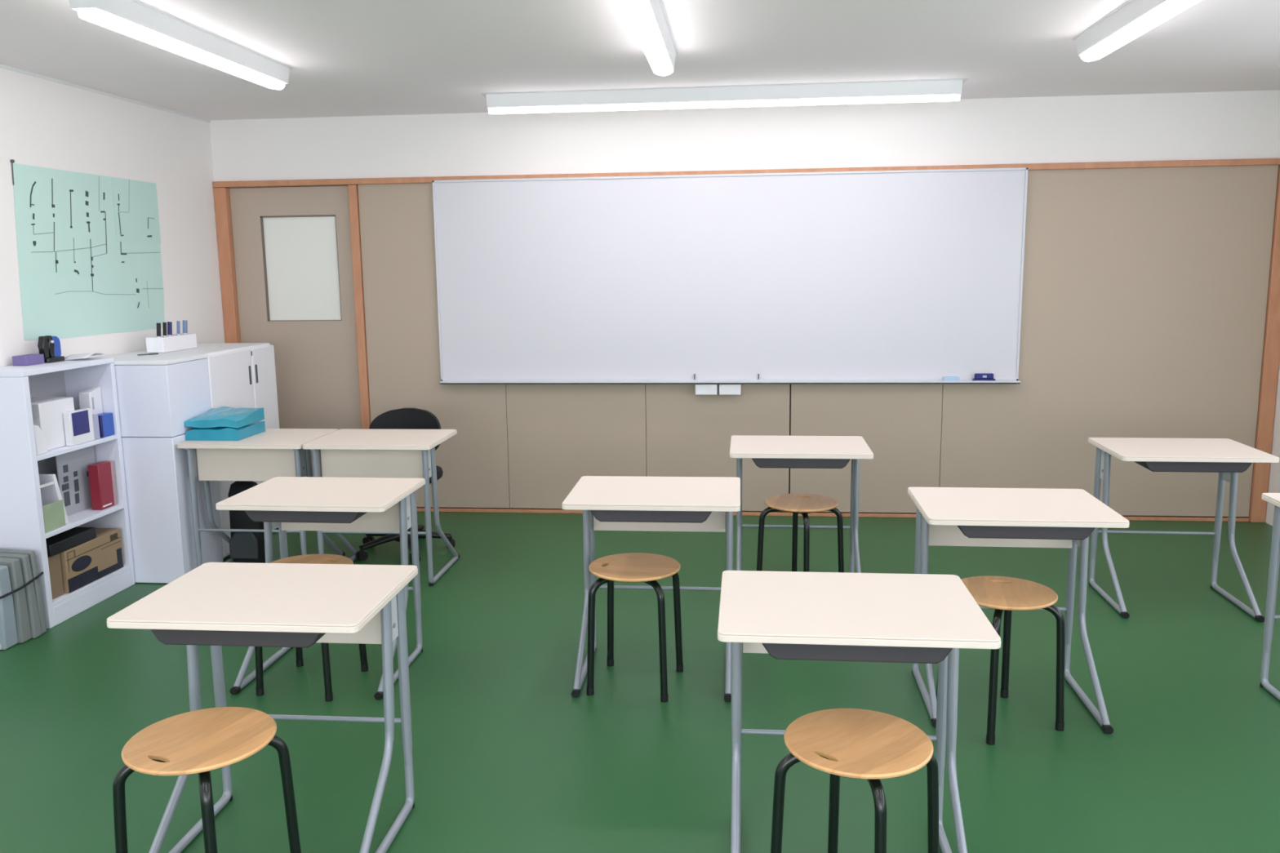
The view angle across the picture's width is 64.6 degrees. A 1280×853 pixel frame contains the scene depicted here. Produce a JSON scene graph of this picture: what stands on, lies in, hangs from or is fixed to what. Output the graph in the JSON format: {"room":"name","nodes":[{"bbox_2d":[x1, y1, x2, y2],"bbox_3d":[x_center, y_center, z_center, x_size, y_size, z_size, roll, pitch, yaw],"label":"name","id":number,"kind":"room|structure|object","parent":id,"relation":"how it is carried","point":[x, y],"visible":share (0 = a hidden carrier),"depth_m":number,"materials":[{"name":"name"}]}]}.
{"room":"classroom","nodes":[
{"label":"classroom","id":0,"kind":"room"},
{"bbox_2d":[0,66,225,366],"bbox_3d":[-3.296,0.014,2.273,0.150,2.577,9.600,0,9,6],"label":"wall","id":1,"kind":"structure","parent":0,"point":[44,122],"depth_m":5.61,"materials":[{"name":"white paint"}]},
{"bbox_2d":[9,159,164,340],"bbox_3d":[-2.894,-0.923,5.396,0.012,0.862,1.235,0,9,6],"label":"chart","id":2,"kind":"object","parent":1,"relation":"attached to","point":[89,249],"visible":0.99,"depth_m":5.31,"materials":[{"name":"green paper"}]},
{"bbox_2d":[0,63,210,122],"bbox_3d":[-3.240,-1.244,2.014,0.006,0.014,9.200,0,9,6],"label":"trim","id":3,"kind":"structure","parent":1,"relation":"attached to","point":[6,67],"depth_m":5.38,"materials":[{"name":"white"}]},
{"bbox_2d":[0,511,1279,852],"bbox_3d":[0.103,1.357,2.142,6.949,0.120,9.600,0,9,6],"label":"floor","id":4,"kind":"structure","parent":0,"point":[505,759],"depth_m":3.70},
{"bbox_2d":[0,549,46,649],"bbox_3d":[-2.852,0.760,4.486,0.285,0.394,0.245,0,9,6],"label":"bundle","id":5,"kind":"object","parent":4,"relation":"on","point":[22,617],"visible":1,"depth_m":4.47,"materials":[{"name":"grey paper"}]},
{"bbox_2d":[0,357,134,628],"bbox_3d":[-2.820,0.291,4.902,0.262,1.190,0.663,0,9,6],"label":"bookcase","id":6,"kind":"object","parent":4,"relation":"on","point":[22,527],"visible":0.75,"depth_m":4.71,"materials":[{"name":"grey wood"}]},
{"bbox_2d":[12,354,44,365],"bbox_3d":[-2.895,-0.316,4.788,0.070,0.044,0.125,0,9,6],"label":"flat box","id":7,"kind":"object","parent":6,"relation":"on","point":[27,359],"visible":1,"depth_m":4.74,"materials":[{"name":"purple cardboard"}]},
{"bbox_2d":[33,425,48,455],"bbox_3d":[-2.818,0.008,4.618,0.170,0.235,0.074,0,9,6],"label":"file holder","id":8,"kind":"object","parent":6,"relation":"on","point":[40,441],"visible":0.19,"depth_m":4.61,"materials":[{"name":"white plastic"}]},
{"bbox_2d":[37,335,64,362],"bbox_3d":[-2.862,-0.378,4.909,0.060,0.127,0.131,0,9,6],"label":"stand","id":9,"kind":"object","parent":6,"relation":"on","point":[46,344],"visible":0.91,"depth_m":4.87,"materials":[{"name":"black plastic"}]},
{"bbox_2d":[31,396,74,450],"bbox_3d":[-2.838,-0.013,4.790,0.185,0.224,0.245,0,9,6],"label":"storage box","id":10,"kind":"object","parent":6,"relation":"on","point":[47,412],"visible":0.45,"depth_m":4.74,"materials":[{"name":"white cardboard"}]},
{"bbox_2d":[39,474,68,524],"bbox_3d":[-2.821,0.351,4.720,0.175,0.250,0.192,0,9,6],"label":"magazine file","id":11,"kind":"object","parent":6,"relation":"on","point":[49,486],"visible":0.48,"depth_m":4.74,"materials":[{"name":"white plastic"}]},
{"bbox_2d":[42,499,65,533],"bbox_3d":[-2.727,0.416,4.703,0.010,0.124,0.140,0,9,6],"label":"booklet","id":12,"kind":"object","parent":6,"relation":"on","point":[54,518],"visible":1,"depth_m":4.70,"materials":[{"name":"green paper"}]},
{"bbox_2d":[48,553,63,599],"bbox_3d":[-2.838,0.703,4.742,0.200,0.204,0.105,0,9,6],"label":"folder","id":13,"kind":"object","parent":6,"relation":"on","point":[54,562],"visible":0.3,"depth_m":4.74,"materials":[{"name":"brown cardboard"}]},
{"bbox_2d":[45,527,96,556],"bbox_3d":[-2.818,0.551,4.856,0.215,0.054,0.340,0,9,6],"label":"box","id":14,"kind":"object","parent":13,"relation":"on","point":[57,544],"visible":0.58,"depth_m":4.84,"materials":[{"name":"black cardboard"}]},
{"bbox_2d":[52,336,61,355],"bbox_3d":[-2.913,-0.387,5.000,0.040,0.118,0.100,0,9,6],"label":"case","id":15,"kind":"object","parent":6,"relation":"on","point":[56,340],"visible":0.23,"depth_m":5.02,"materials":[{"name":"blue plastic"}]},
{"bbox_2d":[55,445,95,515],"bbox_3d":[-2.799,0.264,5.039,0.008,0.320,0.285,0,9,6],"label":"board","id":16,"kind":"object","parent":6,"relation":"on","point":[73,475],"visible":0.85,"depth_m":5.01,"materials":[{"name":"grey"}]},
{"bbox_2d":[62,408,94,445],"bbox_3d":[-2.713,0.001,4.894,0.036,0.160,0.170,0,9,6],"label":"box","id":17,"kind":"object","parent":6,"relation":"on","point":[77,424],"visible":1,"depth_m":4.86,"materials":[{"name":"white cardboard"}]},
{"bbox_2d":[64,352,105,359],"bbox_3d":[-2.769,-0.352,5.036,0.130,0.032,0.150,0,9,6],"label":"paper stack","id":18,"kind":"object","parent":6,"relation":"on","point":[79,356],"visible":1,"depth_m":4.99,"materials":[{"name":"white paper"}]},
{"bbox_2d":[78,386,102,414],"bbox_3d":[-2.760,-0.073,5.092,0.061,0.244,0.093,0,9,6],"label":"carton","id":19,"kind":"object","parent":6,"relation":"on","point":[91,397],"visible":0.54,"depth_m":5.06,"materials":[{"name":"white cardboard"}]},
{"bbox_2d":[59,528,124,593],"bbox_3d":[-2.800,0.658,5.016,0.216,0.205,0.435,0,9,6],"label":"cardboard box","id":20,"kind":"object","parent":6,"relation":"on","point":[82,564],"visible":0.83,"depth_m":4.98,"materials":[{"name":"brown cardboard"}]},
{"bbox_2d":[92,414,100,439],"bbox_3d":[-2.730,0.003,5.013,0.075,0.119,0.051,0,9,6],"label":"clear tray","id":21,"kind":"object","parent":6,"relation":"on","point":[95,420],"visible":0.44,"depth_m":5.01,"materials":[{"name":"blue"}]},
{"bbox_2d":[88,460,117,510],"bbox_3d":[-2.719,0.297,5.121,0.057,0.228,0.128,0,9,6],"label":"binder","id":22,"kind":"object","parent":6,"relation":"on","point":[102,481],"visible":1,"depth_m":5.08,"materials":[{"name":"red plastic"}]},
{"bbox_2d":[97,413,114,437],"bbox_3d":[-2.704,-0.006,5.091,0.052,0.112,0.104,0,9,6],"label":"box","id":23,"kind":"object","parent":6,"relation":"on","point":[106,427],"visible":0.71,"depth_m":5.08,"materials":[{"name":"blue cardboard"}]},
{"bbox_2d":[95,354,223,583],"bbox_3d":[-2.629,0.213,5.417,0.538,1.168,0.404,0,9,6],"label":"base cabinet","id":24,"kind":"object","parent":4,"relation":"on","point":[157,393],"visible":0.64,"depth_m":5.24,"materials":[{"name":"white metal"}]},
{"bbox_2d":[137,352,158,355],"bbox_3d":[-2.657,-0.390,5.464,0.009,0.009,0.107,8,12,42],"label":"pen","id":25,"kind":"object","parent":24,"relation":"on","point":[153,353],"visible":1,"depth_m":5.46,"materials":[{"name":"grey plastic"}]},
{"bbox_2d":[120,342,279,558],"bbox_3d":[-2.568,0.118,6.011,0.538,1.168,0.793,0,9,6],"label":"base cabinet","id":26,"kind":"object","parent":4,"relation":"on","point":[242,375],"visible":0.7,"depth_m":5.89,"materials":[{"name":"grey"}]},
{"bbox_2d":[145,333,197,352],"bbox_3d":[-2.669,-0.477,5.769,0.100,0.085,0.350,0,9,6],"label":"pen holder","id":27,"kind":"object","parent":26,"relation":"on","point":[175,342],"visible":0.89,"depth_m":5.68,"materials":[{"name":"white plastic"}]},
{"bbox_2d":[156,323,160,337],"bbox_3d":[-2.679,-0.497,5.631,0.022,0.159,0.036,3,10,21],"label":"marker","id":28,"kind":"object","parent":27,"relation":"in","point":[158,325],"visible":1,"depth_m":5.62,"materials":[{"name":"black plastic"}]},
{"bbox_2d":[162,322,166,337],"bbox_3d":[-2.673,-0.507,5.690,0.020,0.159,0.034,3,10,21],"label":"marker","id":29,"kind":"object","parent":27,"relation":"in","point":[164,324],"visible":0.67,"depth_m":5.68,"materials":[{"name":"black plastic"}]},
{"bbox_2d":[167,321,172,336],"bbox_3d":[-2.668,-0.515,5.739,0.024,0.159,0.037,3,10,21],"label":"marker","id":30,"kind":"object","parent":27,"relation":"in","point":[169,323],"visible":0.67,"depth_m":5.73,"materials":[{"name":"blue plastic"}]},
{"bbox_2d":[176,320,180,335],"bbox_3d":[-2.659,-0.529,5.827,0.018,0.158,0.033,3,10,24],"label":"marker","id":31,"kind":"object","parent":27,"relation":"in","point":[178,322],"visible":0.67,"depth_m":5.82,"materials":[{"name":"blue plastic"}]},
{"bbox_2d":[182,320,187,334],"bbox_3d":[-2.652,-0.540,5.896,0.026,0.159,0.039,3,10,21],"label":"marker","id":32,"kind":"object","parent":27,"relation":"in","point":[184,322],"visible":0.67,"depth_m":5.88,"materials":[{"name":"blue plastic"}]},
{"bbox_2d":[112,706,301,852],"bbox_3d":[-1.087,1.006,2.548,0.354,0.476,0.354,3,10,21],"label":"stool","id":33,"kind":"object","parent":4,"relation":"on","point":[200,742],"visible":1,"depth_m":2.48,"materials":[{"name":"brown wood"}]},
{"bbox_2d":[227,480,265,563],"bbox_3d":[-2.171,0.510,5.603,0.196,0.516,0.169,0,9,6],"label":"backpack","id":34,"kind":"object","parent":4,"relation":"on","point":[244,547],"visible":0.43,"depth_m":5.54,"materials":[{"name":"black fabric"}]},
{"bbox_2d":[176,428,345,567],"bbox_3d":[-2.015,0.417,5.468,0.665,0.746,0.552,0,9,6],"label":"school desk","id":35,"kind":"object","parent":4,"relation":"on","point":[264,456],"visible":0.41,"depth_m":5.25,"materials":[{"name":"grey metal"}]},
{"bbox_2d":[184,406,265,440],"bbox_3d":[-2.215,-0.022,5.404,0.290,0.145,0.300,0,9,6],"label":"storage box","id":36,"kind":"object","parent":35,"relation":"on","point":[222,423],"visible":1,"depth_m":5.28,"materials":[{"name":"plastic"}]},
{"bbox_2d":[106,562,417,852],"bbox_3d":[-1.010,0.824,2.833,0.665,0.746,0.552,0,9,5],"label":"school desk","id":37,"kind":"object","parent":4,"relation":"on","point":[215,605],"visible":0.85,"depth_m":2.81,"materials":[{"name":"beige laminate"}]},
{"bbox_2d":[151,629,325,648],"bbox_3d":[-1.018,0.511,2.739,0.461,0.050,0.328,0,9,5],"label":"tray","id":38,"kind":"object","parent":37,"relation":"on","point":[167,637],"depth_m":2.58,"materials":[{"name":"plastic"}]},
{"bbox_2d":[254,554,368,702],"bbox_3d":[-1.297,0.780,3.978,0.354,0.476,0.354,2,10,18],"label":"stool","id":39,"kind":"object","parent":4,"relation":"on","point":[308,558],"visible":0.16,"depth_m":4.00,"materials":[{"name":"black metal"}]},
{"bbox_2d":[215,476,425,700],"bbox_3d":[-1.256,0.628,4.086,0.665,0.746,0.552,0,9,6],"label":"school desk","id":40,"kind":"object","parent":4,"relation":"on","point":[368,504],"visible":0.79,"depth_m":4.08,"materials":[{"name":"beige laminate"}]},
{"bbox_2d":[244,510,366,523],"bbox_3d":[-1.265,0.315,3.992,0.461,0.050,0.328,0,9,6],"label":"tray","id":41,"kind":"object","parent":40,"relation":"on","point":[255,516],"depth_m":3.83,"materials":[{"name":"plastic"}]},
{"bbox_2d":[302,428,460,586],"bbox_3d":[-1.347,0.419,5.400,0.665,0.746,0.552,0,9,6],"label":"school desk","id":42,"kind":"object","parent":4,"relation":"on","point":[344,452],"visible":0.74,"depth_m":5.19,"materials":[{"name":"grey metal"}]},
{"bbox_2d":[355,408,455,563],"bbox_3d":[-1.369,0.320,5.827,0.573,0.805,0.557,0,9,6],"label":"office chair","id":43,"kind":"object","parent":4,"relation":"on","point":[402,418],"visible":0.33,"depth_m":5.91,"materials":[{"name":"black fabric"}]},
{"bbox_2d":[586,552,683,702],"bbox_3d":[-0.018,0.770,3.938,0.354,0.476,0.354,3,10,20],"label":"stool","id":44,"kind":"object","parent":4,"relation":"on","point":[647,568],"visible":1,"depth_m":3.86,"materials":[{"name":"black"}]},
{"bbox_2d":[561,475,740,702],"bbox_3d":[0.064,0.621,4.024,0.665,0.746,0.552,0,9,6],"label":"school desk","id":45,"kind":"object","parent":4,"relation":"on","point":[607,503],"visible":0.79,"depth_m":3.98,"materials":[{"name":"beige laminate"}]},
{"bbox_2d":[590,510,711,523],"bbox_3d":[0.056,0.308,3.930,0.461,0.050,0.328,0,9,6],"label":"tray","id":46,"kind":"object","parent":45,"relation":"on","point":[624,516],"depth_m":3.77,"materials":[{"name":"plastic"}]},
{"bbox_2d":[756,493,844,573],"bbox_3d":[0.785,0.599,4.948,0.354,0.476,0.354,8,12,43],"label":"stool","id":47,"kind":"object","parent":4,"relation":"on","point":[796,504],"visible":0.94,"depth_m":4.92,"materials":[{"name":"black"}]},
{"bbox_2d":[729,435,873,573],"bbox_3d":[0.778,0.458,4.985,0.665,0.746,0.552,0,9,6],"label":"school desk","id":48,"kind":"object","parent":4,"relation":"on","point":[766,451],"visible":0.83,"depth_m":4.93,"materials":[{"name":"grey metal"}]},
{"bbox_2d":[751,457,850,468],"bbox_3d":[0.770,0.145,4.891,0.461,0.050,0.328,0,9,6],"label":"tray","id":49,"kind":"object","parent":48,"relation":"on","point":[761,463],"depth_m":4.73,"materials":[{"name":"plastic"}]},
{"bbox_2d":[770,708,938,852],"bbox_3d":[0.531,0.994,2.493,0.354,0.476,0.354,8,12,43],"label":"stool","id":50,"kind":"object","parent":4,"relation":"on","point":[872,746],"visible":1,"depth_m":2.46,"materials":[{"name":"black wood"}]},
{"bbox_2d":[717,570,1000,852],"bbox_3d":[0.545,0.829,2.682,0.665,0.746,0.552,0,9,6],"label":"school desk","id":51,"kind":"object","parent":4,"relation":"on","point":[829,616],"visible":0.91,"depth_m":2.61,"materials":[{"name":"beige laminate"}]},
{"bbox_2d":[761,643,952,663],"bbox_3d":[0.536,0.516,2.588,0.461,0.050,0.328,0,9,6],"label":"tray","id":52,"kind":"object","parent":51,"relation":"on","point":[778,651],"depth_m":2.43,"materials":[{"name":"plastic"}]},
{"bbox_2d":[936,575,1064,745],"bbox_3d":[1.277,0.811,3.581,0.354,0.476,0.354,-4,10,-19],"label":"stool","id":53,"kind":"object","parent":4,"relation":"on","point":[1000,593],"visible":0.84,"depth_m":3.50,"materials":[{"name":"black"}]},
{"bbox_2d":[907,487,1129,734],"bbox_3d":[1.356,0.651,3.734,0.665,0.746,0.552,0,9,6],"label":"school desk","id":54,"kind":"object","parent":4,"relation":"on","point":[975,517],"visible":0.87,"depth_m":3.71,"materials":[{"name":"beige laminate"}]},
{"bbox_2d":[957,525,1095,539],"bbox_3d":[1.347,0.338,3.640,0.461,0.050,0.328,0,9,6],"label":"tray","id":55,"kind":"object","parent":54,"relation":"on","point":[970,531],"depth_m":3.48,"materials":[{"name":"plastic"}]},
{"bbox_2d":[1088,437,1279,622],"bbox_3d":[2.529,0.468,4.787,0.665,0.746,0.552,0,9,7],"label":"school desk","id":56,"kind":"object","parent":4,"relation":"on","point":[1227,457],"visible":0.98,"depth_m":4.78,"materials":[{"name":"beige laminate"}]},
{"bbox_2d":[1133,461,1252,472],"bbox_3d":[2.520,0.155,4.694,0.461,0.050,0.328,0,9,7],"label":"tray","id":57,"kind":"object","parent":56,"relation":"on","point":[1203,467],"depth_m":4.53,"materials":[{"name":"plastic"}]},
{"bbox_2d":[1259,493,1279,701],"bbox_3d":[2.641,0.662,3.562,0.665,0.746,0.552,0,9,6],"label":"school desk","id":58,"kind":"object","parent":4,"relation":"on","point":[1273,499],"visible":1,"depth_m":3.79,"materials":[{"name":"grey metal"}]},
{"bbox_2d":[0,0,1279,119],"bbox_3d":[0.069,-1.306,1.717,6.949,0.120,9.600,0,9,6],"label":"ceiling","id":59,"kind":"structure","parent":0,"point":[348,58],"depth_m":4.54,"materials":[{"name":"paint"}]},
{"bbox_2d":[69,0,293,89],"bbox_3d":[-1.810,-1.556,4.142,0.132,0.103,1.525,0,9,6],"label":"ceiling lamp","id":60,"kind":"object","parent":59,"relation":"attached to","point":[137,20],"visible":1,"depth_m":3.95,"materials":[{"name":"white plastic"}]},
{"bbox_2d":[619,0,678,75],"bbox_3d":[0.040,-1.548,3.946,0.132,0.103,1.450,0,9,6],"label":"ceiling lamp","id":61,"kind":"object","parent":59,"relation":"attached to","point":[648,19],"visible":1,"depth_m":3.88,"materials":[{"name":"white plastic"}]},
{"bbox_2d":[480,78,968,114],"bbox_3d":[0.435,-1.813,5.578,2.645,0.103,0.132,0,9,6],"label":"ceiling lamp","id":62,"kind":"object","parent":59,"relation":"attached to","point":[931,90],"visible":1,"depth_m":5.53,"materials":[{"name":"white"}]},
{"bbox_2d":[488,93,959,114],"bbox_3d":[0.436,-1.776,5.584,2.589,0.028,0.089,0,9,6],"label":"diffuser","id":63,"kind":"object","parent":62,"relation":"attached to","point":[778,100],"depth_m":5.55,"materials":[{"name":"white plastic"}]},
{"bbox_2d":[1071,0,1201,62],"bbox_3d":[1.892,-1.537,3.728,0.132,0.103,1.470,0,9,6],"label":"ceiling lamp","id":64,"kind":"object","parent":59,"relation":"attached to","point":[1133,19],"visible":1,"depth_m":3.90,"materials":[{"name":"white plastic"}]},
{"bbox_2d":[209,89,1279,517],"bbox_3d":[0.555,-0.713,6.522,6.649,2.577,0.250,0,9,6],"label":"wall","id":65,"kind":"structure","parent":0,"point":[1243,124],"depth_m":6.21,"materials":[{"name":"white paint"}]},
{"bbox_2d":[213,187,240,342],"bbox_3d":[-2.718,-0.498,6.785,0.083,2.152,0.087,0,9,6],"label":"trim","id":66,"kind":"structure","parent":65,"relation":"attached to","point":[221,195],"depth_m":6.66,"materials":[{"name":"orange wood"}]},
{"bbox_2d":[229,185,361,477],"bbox_3d":[-2.265,-0.502,6.761,0.819,2.144,0.034,0,9,6],"label":"door","id":67,"kind":"structure","parent":65,"relation":"in","point":[292,245],"depth_m":6.70,"materials":[{"name":"brown wood"}]},
{"bbox_2d":[347,184,370,429],"bbox_3d":[-1.830,-0.495,6.695,0.055,2.152,0.087,0,9,6],"label":"trim","id":68,"kind":"structure","parent":65,"relation":"attached to","point":[353,190],"depth_m":6.61,"materials":[{"name":"orange wood"}]},
{"bbox_2d":[357,182,510,507],"bbox_3d":[-1.341,-0.511,6.636,0.925,2.130,0.030,0,9,6],"label":"wall panel","id":69,"kind":"object","parent":65,"relation":"attached to","point":[397,222],"visible":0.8,"depth_m":6.64,"materials":[{"name":"beige paint"}]},
{"bbox_2d":[506,384,646,508],"bbox_3d":[-0.423,-0.508,6.543,0.916,2.130,0.030,0,9,6],"label":"wall panel","id":70,"kind":"object","parent":65,"relation":"attached to","point":[558,435],"visible":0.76,"depth_m":6.62,"materials":[{"name":"beige paint"}]},
{"bbox_2d":[645,384,790,511],"bbox_3d":[0.493,-0.505,6.450,0.921,2.130,0.030,0,9,6],"label":"wall panel","id":71,"kind":"object","parent":65,"relation":"attached to","point":[689,434],"visible":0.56,"depth_m":6.53,"materials":[{"name":"beige paint"}]},
{"bbox_2d":[431,167,1028,384],"bbox_3d":[0.508,-0.914,6.322,3.660,1.296,0.085,0,9,6],"label":"whiteboard","id":72,"kind":"object","parent":65,"relation":"attached to","point":[902,276],"visible":1,"depth_m":6.33,"materials":[{"name":"white plastic"}]},
{"bbox_2d":[694,384,717,395],"bbox_3d":[0.422,-0.238,6.444,0.140,0.068,0.071,0,9,6],"label":"holder","id":73,"kind":"object","parent":72,"relation":"hanging from","point":[700,389],"visible":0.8,"depth_m":6.41,"materials":[{"name":"white plastic"}]},
{"bbox_2d":[719,384,741,395],"bbox_3d":[0.573,-0.238,6.429,0.138,0.068,0.071,0,9,6],"label":"holder","id":74,"kind":"object","parent":72,"relation":"hanging from","point":[724,389],"visible":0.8,"depth_m":6.39,"materials":[{"name":"white plastic"}]},
{"bbox_2d":[942,376,959,380],"bbox_3d":[1.927,-0.293,6.269,0.095,0.030,0.036,0,9,6],"label":"sponge","id":75,"kind":"object","parent":72,"relation":"on","point":[944,378],"visible":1,"depth_m":6.25,"materials":[{"name":"blue plastic"}]},
{"bbox_2d":[972,373,995,380],"bbox_3d":[2.123,-0.302,6.244,0.132,0.050,0.044,0,9,6],"label":"eraser","id":76,"kind":"object","parent":72,"relation":"on","point":[978,376],"visible":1,"depth_m":6.22,"materials":[{"name":"blue plastic"}]},
{"bbox_2d":[212,158,1279,187],"bbox_3d":[0.533,-1.568,6.278,6.647,0.037,0.093,0,9,6],"label":"trim","id":77,"kind":"structure","parent":65,"relation":"attached to","point":[1248,162],"depth_m":6.21,"materials":[{"name":"orange wood"}]},
{"bbox_2d":[416,506,1248,521],"bbox_3d":[0.995,0.568,6.567,5.592,0.022,0.038,0,9,6],"label":"baseboard","id":78,"kind":"structure","parent":65,"relation":"attached to","point":[419,508],"depth_m":6.54,"materials":[{"name":"orange wood"}]},
{"bbox_2d":[789,383,942,512],"bbox_3d":[1.426,-0.501,6.355,0.940,2.130,0.030,0,9,6],"label":"wall panel","id":79,"kind":"object","parent":65,"relation":"attached to","point":[900,424],"visible":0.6,"depth_m":6.43,"materials":[{"name":"beige paint"}]},
{"bbox_2d":[939,164,1278,516],"bbox_3d":[2.830,-0.496,6.212,1.877,2.130,0.030,0,9,6],"label":"wall panel","id":80,"kind":"object","parent":65,"relation":"attached to","point":[1144,293],"visible":0.76,"depth_m":6.17,"materials":[{"name":"beige paint"}]},
{"bbox_2d":[1244,164,1279,522],"bbox_3d":[3.810,-0.475,6.122,0.085,2.152,0.087,0,9,6],"label":"trim","id":81,"kind":"structure","parent":65,"relation":"attached to","point":[1271,348],"depth_m":6.11,"materials":[{"name":"orange wood"}]},
{"bbox_2d":[1265,356,1279,525],"bbox_3d":[3.468,0.038,1.586,0.150,2.577,9.600,0,9,6],"label":"wall","id":82,"kind":"structure","parent":0,"point":[1274,470],"depth_m":6.13,"materials":[{"name":"white paint"}]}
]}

